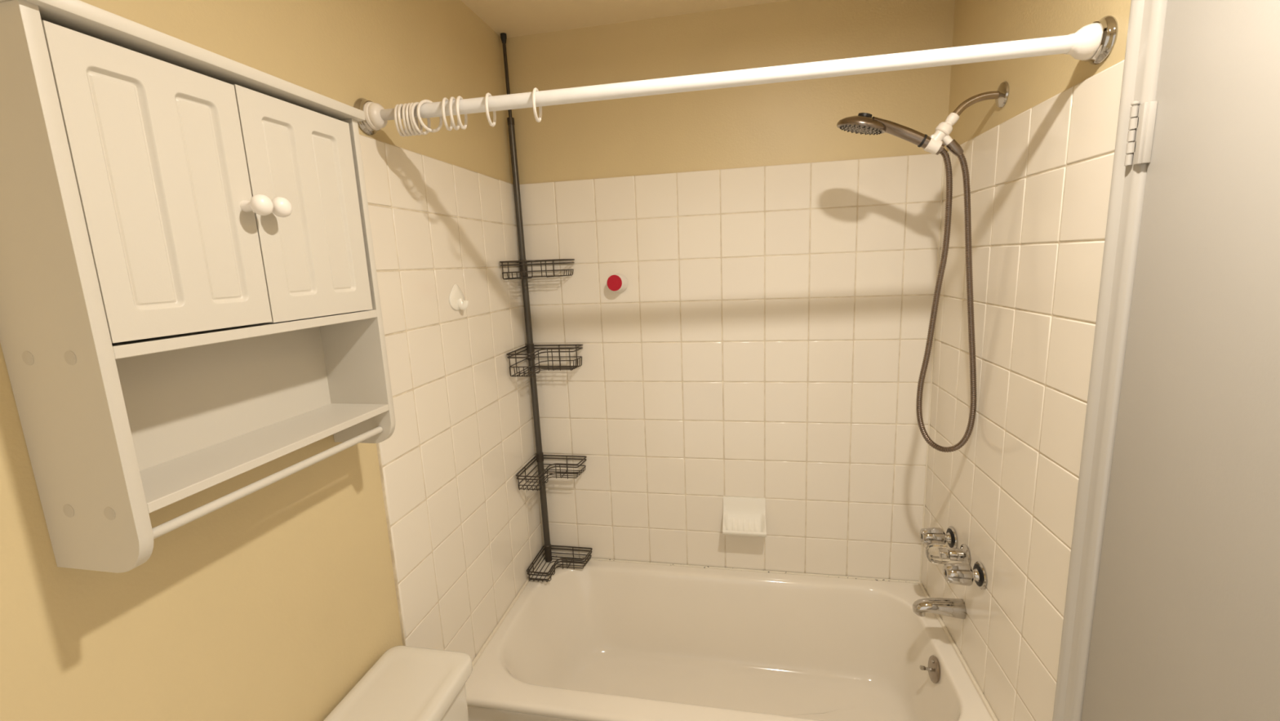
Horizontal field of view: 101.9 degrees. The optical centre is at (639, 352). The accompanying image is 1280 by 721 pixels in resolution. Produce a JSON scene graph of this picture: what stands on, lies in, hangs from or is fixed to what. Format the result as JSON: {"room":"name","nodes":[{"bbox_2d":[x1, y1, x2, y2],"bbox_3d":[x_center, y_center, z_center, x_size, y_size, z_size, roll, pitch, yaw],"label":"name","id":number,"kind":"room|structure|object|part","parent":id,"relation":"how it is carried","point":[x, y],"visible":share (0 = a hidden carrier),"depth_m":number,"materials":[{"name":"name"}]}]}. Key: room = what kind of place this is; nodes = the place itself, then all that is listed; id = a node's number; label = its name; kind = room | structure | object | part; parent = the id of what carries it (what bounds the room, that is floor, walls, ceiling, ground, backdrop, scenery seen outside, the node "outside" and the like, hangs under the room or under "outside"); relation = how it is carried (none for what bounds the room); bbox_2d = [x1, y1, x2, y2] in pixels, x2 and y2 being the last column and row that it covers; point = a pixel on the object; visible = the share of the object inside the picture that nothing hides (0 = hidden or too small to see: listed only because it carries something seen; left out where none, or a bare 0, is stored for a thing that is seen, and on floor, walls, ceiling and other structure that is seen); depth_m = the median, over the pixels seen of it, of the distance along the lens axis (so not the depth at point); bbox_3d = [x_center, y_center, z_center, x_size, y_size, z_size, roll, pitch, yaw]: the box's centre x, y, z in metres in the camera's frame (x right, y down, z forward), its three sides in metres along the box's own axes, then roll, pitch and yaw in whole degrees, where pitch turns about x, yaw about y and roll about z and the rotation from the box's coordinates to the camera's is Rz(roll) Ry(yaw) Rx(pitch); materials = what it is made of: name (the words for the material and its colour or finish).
{"room":"bathroom","nodes":[
{"label":"bathroom","id":0,"kind":"room"},
{"bbox_2d":[0,0,543,720],"bbox_3d":[-0.737,0.274,0.934,0.120,2.455,2.458,0,10,11],"label":"wall","id":1,"kind":"structure","parent":0,"point":[273,603],"depth_m":1.16,"materials":[{"name":"paint"}]},
{"bbox_2d":[0,0,395,573],"bbox_3d":[-0.617,-0.093,0.814,0.183,0.654,0.496,0,10,11],"label":"upper cabinet","id":2,"kind":"object","parent":1,"relation":"attached to","point":[190,300],"visible":1,"depth_m":0.67,"materials":[{"name":"beige paint"}]},
{"bbox_3d":[-0.601,-0.197,0.672,0.014,0.340,0.210,0,10,11],"label":"door","id":3,"kind":"part","parent":2,"relation":"part of","materials":[{"name":"beige paint"}]},
{"bbox_2d":[111,309,377,359],"bbox_3d":[-0.634,-0.038,0.829,0.142,0.015,0.448,0,10,11],"label":"shelf","id":4,"kind":"object","parent":2,"relation":"attached to","point":[126,345],"depth_m":0.74,"materials":[{"name":"beige paint"}]},
{"bbox_3d":[-0.557,-0.214,0.755,0.041,0.030,0.030,0,10,11],"label":"knob","id":5,"kind":"part","parent":2,"relation":"part of","materials":[{"name":"white ceramic"}]},
{"bbox_2d":[139,403,388,513],"bbox_3d":[-0.626,0.151,0.862,0.142,0.013,0.448,0,10,11],"label":"shelf","id":6,"kind":"object","parent":2,"relation":"attached to","point":[167,478],"depth_m":0.82,"materials":[{"name":"beige paint"}]},
{"bbox_3d":[-0.551,-0.220,0.787,0.041,0.030,0.030,0,10,11],"label":"knob","id":7,"kind":"part","parent":2,"relation":"part of","materials":[{"name":"white ceramic"}]},
{"bbox_3d":[-0.559,-0.235,0.883,0.014,0.344,0.223,0,10,11],"label":"door","id":8,"kind":"part","parent":2,"relation":"part of","materials":[{"name":"beige paint"}]},
{"bbox_2d":[448,284,468,310],"bbox_3d":[-0.541,-0.167,1.565,0.044,0.079,0.084,0,10,11],"label":"hook","id":9,"kind":"object","parent":1,"relation":"attached to","point":[456,298],"visible":1,"depth_m":1.56,"materials":[{"name":"white plastic"}]},
{"bbox_2d":[353,15,1118,135],"bbox_3d":[0.110,-0.562,1.083,1.517,0.090,0.079,-1,10,9],"label":"shower curtain rod","id":10,"kind":"object","parent":1,"relation":"attached to","point":[1094,42],"visible":0.98,"depth_m":1.04,"materials":[{"name":"white metal"}]},
{"bbox_2d":[364,102,387,130],"bbox_3d":[-0.606,-0.547,1.199,0.030,0.061,0.061,0,10,11],"label":"end cap","id":11,"kind":"object","parent":10,"relation":"on","point":[375,117],"depth_m":1.18,"materials":[{"name":"white plastic"}]},
{"bbox_2d":[394,104,407,137],"bbox_3d":[-0.549,-0.532,1.193,0.008,0.069,0.067,-2,10,-4],"label":"curtain ring","id":12,"kind":"object","parent":10,"relation":"hanging from","point":[398,130],"visible":0.63,"depth_m":1.17,"materials":[{"name":"white plastic"}]},
{"bbox_2d":[397,103,411,136],"bbox_3d":[-0.540,-0.532,1.192,0.008,0.069,0.067,-2,10,-3],"label":"curtain ring","id":13,"kind":"object","parent":10,"relation":"hanging from","point":[400,105],"visible":0.7,"depth_m":1.17,"materials":[{"name":"white plastic"}]},
{"bbox_2d":[401,103,414,136],"bbox_3d":[-0.530,-0.532,1.190,0.008,0.069,0.067,-2,10,-5],"label":"curtain ring","id":14,"kind":"object","parent":10,"relation":"hanging from","point":[404,105],"visible":0.61,"depth_m":1.16,"materials":[{"name":"white plastic"}]},
{"bbox_2d":[404,102,418,135],"bbox_3d":[-0.521,-0.533,1.188,0.008,0.069,0.067,-2,10,-3],"label":"curtain ring","id":15,"kind":"object","parent":10,"relation":"hanging from","point":[411,131],"visible":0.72,"depth_m":1.17,"materials":[{"name":"white plastic"}]},
{"bbox_2d":[408,102,422,135],"bbox_3d":[-0.512,-0.533,1.187,0.008,0.069,0.067,-4,10,-2],"label":"curtain ring","id":16,"kind":"object","parent":10,"relation":"hanging from","point":[416,132],"visible":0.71,"depth_m":1.17,"materials":[{"name":"white plastic"}]},
{"bbox_2d":[410,102,431,134],"bbox_3d":[-0.500,-0.533,1.185,0.008,0.069,0.067,0,10,13],"label":"curtain ring","id":17,"kind":"object","parent":10,"relation":"hanging from","point":[415,104],"visible":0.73,"depth_m":1.17,"materials":[{"name":"white plastic"}]},
{"bbox_2d":[416,99,442,132],"bbox_3d":[-0.477,-0.537,1.181,0.008,0.069,0.067,4,11,31],"label":"curtain ring","id":18,"kind":"object","parent":10,"relation":"hanging from","point":[424,101],"visible":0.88,"depth_m":1.17,"materials":[{"name":"white plastic"}]},
{"bbox_2d":[441,97,453,130],"bbox_3d":[-0.435,-0.538,1.174,0.008,0.069,0.067,-1,10,-3],"label":"curtain ring","id":19,"kind":"object","parent":10,"relation":"hanging from","point":[444,100],"visible":0.77,"depth_m":1.15,"materials":[{"name":"white plastic"}]},
{"bbox_2d":[448,97,460,130],"bbox_3d":[-0.418,-0.538,1.171,0.008,0.069,0.067,-2,10,-3],"label":"curtain ring","id":20,"kind":"object","parent":10,"relation":"hanging from","point":[451,99],"visible":0.7,"depth_m":1.15,"materials":[{"name":"white plastic"}]},
{"bbox_2d":[455,96,467,129],"bbox_3d":[-0.401,-0.539,1.168,0.008,0.069,0.067,-1,10,-1],"label":"curtain ring","id":21,"kind":"object","parent":10,"relation":"hanging from","point":[464,127],"visible":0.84,"depth_m":1.15,"materials":[{"name":"white plastic"}]},
{"bbox_2d":[484,93,496,126],"bbox_3d":[-0.333,-0.540,1.157,0.008,0.069,0.067,-2,10,1],"label":"curtain ring","id":22,"kind":"object","parent":10,"relation":"hanging from","point":[487,95],"visible":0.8,"depth_m":1.14,"materials":[{"name":"white plastic"}]},
{"bbox_2d":[532,88,542,122],"bbox_3d":[-0.226,-0.542,1.140,0.008,0.069,0.067,0,10,3],"label":"curtain ring","id":23,"kind":"object","parent":10,"relation":"hanging from","point":[535,90],"visible":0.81,"depth_m":1.12,"materials":[{"name":"white plastic"}]},
{"bbox_2d":[1064,22,1102,60],"bbox_3d":[0.822,-0.577,0.968,0.044,0.060,0.060,0,10,11],"label":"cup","id":24,"kind":"object","parent":10,"relation":"on","point":[1086,44],"depth_m":0.95,"materials":[{"name":"white plastic"}]},
{"bbox_2d":[461,0,788,37],"bbox_3d":[0.009,-0.990,0.559,1.747,0.100,2.658,0,10,11],"label":"ceiling","id":25,"kind":"structure","parent":0,"point":[513,18],"depth_m":1.73,"materials":[{"name":"paint"}]},
{"bbox_2d":[506,0,955,581],"bbox_3d":[0.302,0.045,2.007,1.747,2.455,0.112,0,10,11],"label":"wall","id":26,"kind":"structure","parent":0,"point":[766,336],"depth_m":1.90,"materials":[{"name":"tile"}]},
{"bbox_2d":[606,273,627,292],"bbox_3d":[-0.085,-0.260,1.947,0.072,0.072,0.059,0,10,11],"label":"button","id":27,"kind":"object","parent":26,"relation":"attached to","point":[618,282],"visible":1,"depth_m":1.93,"materials":[{"name":"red plastic"}]},
{"bbox_2d":[722,495,766,537],"bbox_3d":[0.401,0.646,1.997,0.161,0.151,0.100,0,10,11],"label":"soap dish","id":28,"kind":"object","parent":26,"relation":"attached to","point":[742,516],"visible":1,"depth_m":2.02,"materials":[{"name":"white ceramic"}]},
{"bbox_2d":[920,0,1131,720],"bbox_3d":[0.855,0.262,0.621,0.130,2.455,2.458,0,10,11],"label":"wall","id":29,"kind":"structure","parent":0,"point":[1040,164],"depth_m":1.25,"materials":[{"name":"tile"}]},
{"bbox_2d":[920,525,957,548],"bbox_3d":[0.947,0.588,1.655,0.092,0.073,0.073,0,10,11],"label":"handle","id":30,"kind":"object","parent":29,"relation":"attached to","point":[931,535],"visible":0.91,"depth_m":1.64,"materials":[{"name":"silver metal"}]},
{"bbox_3d":[0.934,0.588,1.657,0.066,0.061,0.059,0,10,11],"label":"knob","id":31,"kind":"part","parent":30,"relation":"part of","materials":[{"name":"silver metal"}]},
{"bbox_2d":[912,597,965,618],"bbox_3d":[0.914,0.780,1.594,0.136,0.058,0.055,0,10,11],"label":"tub spout","id":32,"kind":"object","parent":29,"relation":"attached to","point":[953,607],"visible":1,"depth_m":1.58,"materials":[{"name":"silver metal"}]},
{"bbox_2d":[925,542,970,564],"bbox_3d":[0.922,0.605,1.560,0.106,0.065,0.065,0,10,11],"label":"handle","id":33,"kind":"object","parent":29,"relation":"attached to","point":[935,553],"visible":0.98,"depth_m":1.54,"materials":[{"name":"silver plastic"}]},
{"bbox_3d":[0.897,0.605,1.565,0.056,0.060,0.058,0,10,11],"label":"knob","id":34,"kind":"part","parent":33,"relation":"part of","materials":[{"name":"white plastic"}]},
{"bbox_2d":[942,560,986,589],"bbox_3d":[0.909,0.623,1.462,0.092,0.073,0.073,0,10,11],"label":"handle","id":35,"kind":"object","parent":29,"relation":"attached to","point":[959,573],"visible":1,"depth_m":1.44,"materials":[{"name":"silver metal"}]},
{"bbox_3d":[0.897,0.623,1.464,0.066,0.061,0.059,0,10,11],"label":"knob","id":36,"kind":"part","parent":35,"relation":"part of","materials":[{"name":"silver metal"}]},
{"bbox_2d":[923,81,1008,154],"bbox_3d":[0.843,-0.608,1.354,0.181,0.164,0.062,0,10,11],"label":"pipe","id":37,"kind":"object","parent":29,"relation":"attached to","point":[943,131],"visible":0.99,"depth_m":1.35,"materials":[{"name":"silver metal"}]},
{"bbox_2d":[836,112,945,155],"bbox_3d":[0.670,-0.584,1.393,0.271,0.122,0.126,0,10,11],"label":"shower","id":38,"kind":"object","parent":37,"relation":"on","point":[863,123],"visible":1,"depth_m":1.37,"materials":[{"name":"silver metal"}]},
{"bbox_3d":[0.709,-0.576,1.386,0.190,0.106,0.099,0,10,11],"label":"handle","id":39,"kind":"part","parent":38,"relation":"part of","materials":[{"name":"silver metal"}]},
{"bbox_2d":[915,139,977,452],"bbox_3d":[0.863,-0.136,1.436,0.154,0.862,0.028,0,10,11],"label":"shower hose","id":40,"kind":"object","parent":37,"relation":"hanging from","point":[953,146],"visible":1,"depth_m":1.43,"materials":[{"name":"silver metal"}]},
{"bbox_2d":[942,135,952,145],"bbox_3d":[0.810,-0.560,1.369,0.029,0.029,0.020,0,10,11],"label":"outlet","id":41,"kind":"object","parent":37,"relation":"attached to","point":[946,140],"depth_m":1.36,"materials":[{"name":"white plastic"}]},
{"bbox_2d":[1052,0,1167,720],"bbox_3d":[0.880,0.385,1.017,0.040,2.075,0.046,0,10,11],"label":"trim","id":42,"kind":"structure","parent":29,"relation":"attached to","point":[1147,18],"depth_m":0.95,"materials":[{"name":"grey paint"}]},
{"bbox_2d":[1080,0,1279,720],"bbox_3d":[0.797,0.470,0.640,0.106,2.027,0.799,0,10,11],"label":"door","id":43,"kind":"structure","parent":29,"relation":"in","point":[1186,624],"depth_m":0.77,"materials":[{"name":"paint"}]},
{"bbox_3d":[0.837,-0.369,0.872,0.016,0.104,0.038,-4,10,-11],"label":"door hinge","id":44,"kind":"part","parent":43,"relation":"part of","materials":[{"name":"white metal"}]},
{"bbox_3d":[0.114,1.526,0.995,1.747,0.100,2.658,0,10,11],"label":"floor","id":45,"kind":"structure","parent":0,"visible":0},
{"bbox_2d":[323,644,472,720],"bbox_3d":[-0.281,1.111,1.018,0.730,0.739,0.503,0,10,11],"label":"toilet","id":46,"kind":"object","parent":45,"relation":"on","point":[406,682],"visible":1,"depth_m":1.14,"materials":[{"name":"beige ceramic"}]},
{"bbox_3d":[-0.537,0.957,1.040,0.201,0.338,0.469,0,10,11],"label":"tank","id":47,"kind":"part","parent":46,"relation":"part of","materials":[{"name":"beige ceramic"}]},
{"bbox_2d":[465,555,998,720],"bbox_3d":[0.258,1.127,1.770,1.500,0.408,0.750,0,10,11],"label":"bathtub","id":48,"kind":"object","parent":45,"relation":"on","point":[606,639],"visible":0.87,"depth_m":1.93,"materials":[{"name":"ceramic"}]},
{"bbox_2d":[499,32,592,582],"bbox_3d":[-0.361,-0.118,1.935,0.234,2.054,0.221,0,10,11],"label":"shower caddy","id":49,"kind":"object","parent":48,"relation":"on","point":[522,264],"visible":1,"depth_m":2.03,"materials":[{"name":"black metal"}]},
{"bbox_2d":[499,258,574,279],"bbox_3d":[-0.372,-0.308,1.912,0.218,0.065,0.204,0,10,11],"label":"basket","id":50,"kind":"object","parent":49,"relation":"on","point":[522,264],"depth_m":1.91,"materials":[{"name":"brown metal"}]},
{"bbox_2d":[506,344,582,376],"bbox_3d":[-0.352,0.029,1.966,0.231,0.089,0.211,0,10,11],"label":"basket","id":51,"kind":"object","parent":49,"relation":"on","point":[530,348],"depth_m":1.98,"materials":[{"name":"brown metal"}]},
{"bbox_2d":[515,454,586,490],"bbox_3d":[-0.341,0.472,2.038,0.218,0.065,0.221,0,10,11],"label":"basket","id":52,"kind":"object","parent":49,"relation":"on","point":[540,458],"depth_m":2.06,"materials":[{"name":"brown metal"}]},
{"bbox_2d":[526,545,592,582],"bbox_3d":[-0.323,0.864,2.117,0.218,0.051,0.199,0,10,11],"label":"basket","id":53,"kind":"object","parent":49,"relation":"on","point":[548,553],"depth_m":2.14,"materials":[{"name":"brown metal"}]},
{"bbox_3d":[0.891,0.983,1.617,0.036,0.018,0.014,0,10,11],"label":"trip lever","id":54,"kind":"part","parent":48,"relation":"part of","materials":[{"name":"silver metal"}]},
{"bbox_3d":[0.916,0.982,1.612,0.028,0.075,0.076,0,10,11],"label":"overflow plate","id":55,"kind":"part","parent":48,"relation":"part of","materials":[{"name":"silver metal"}]}
]}

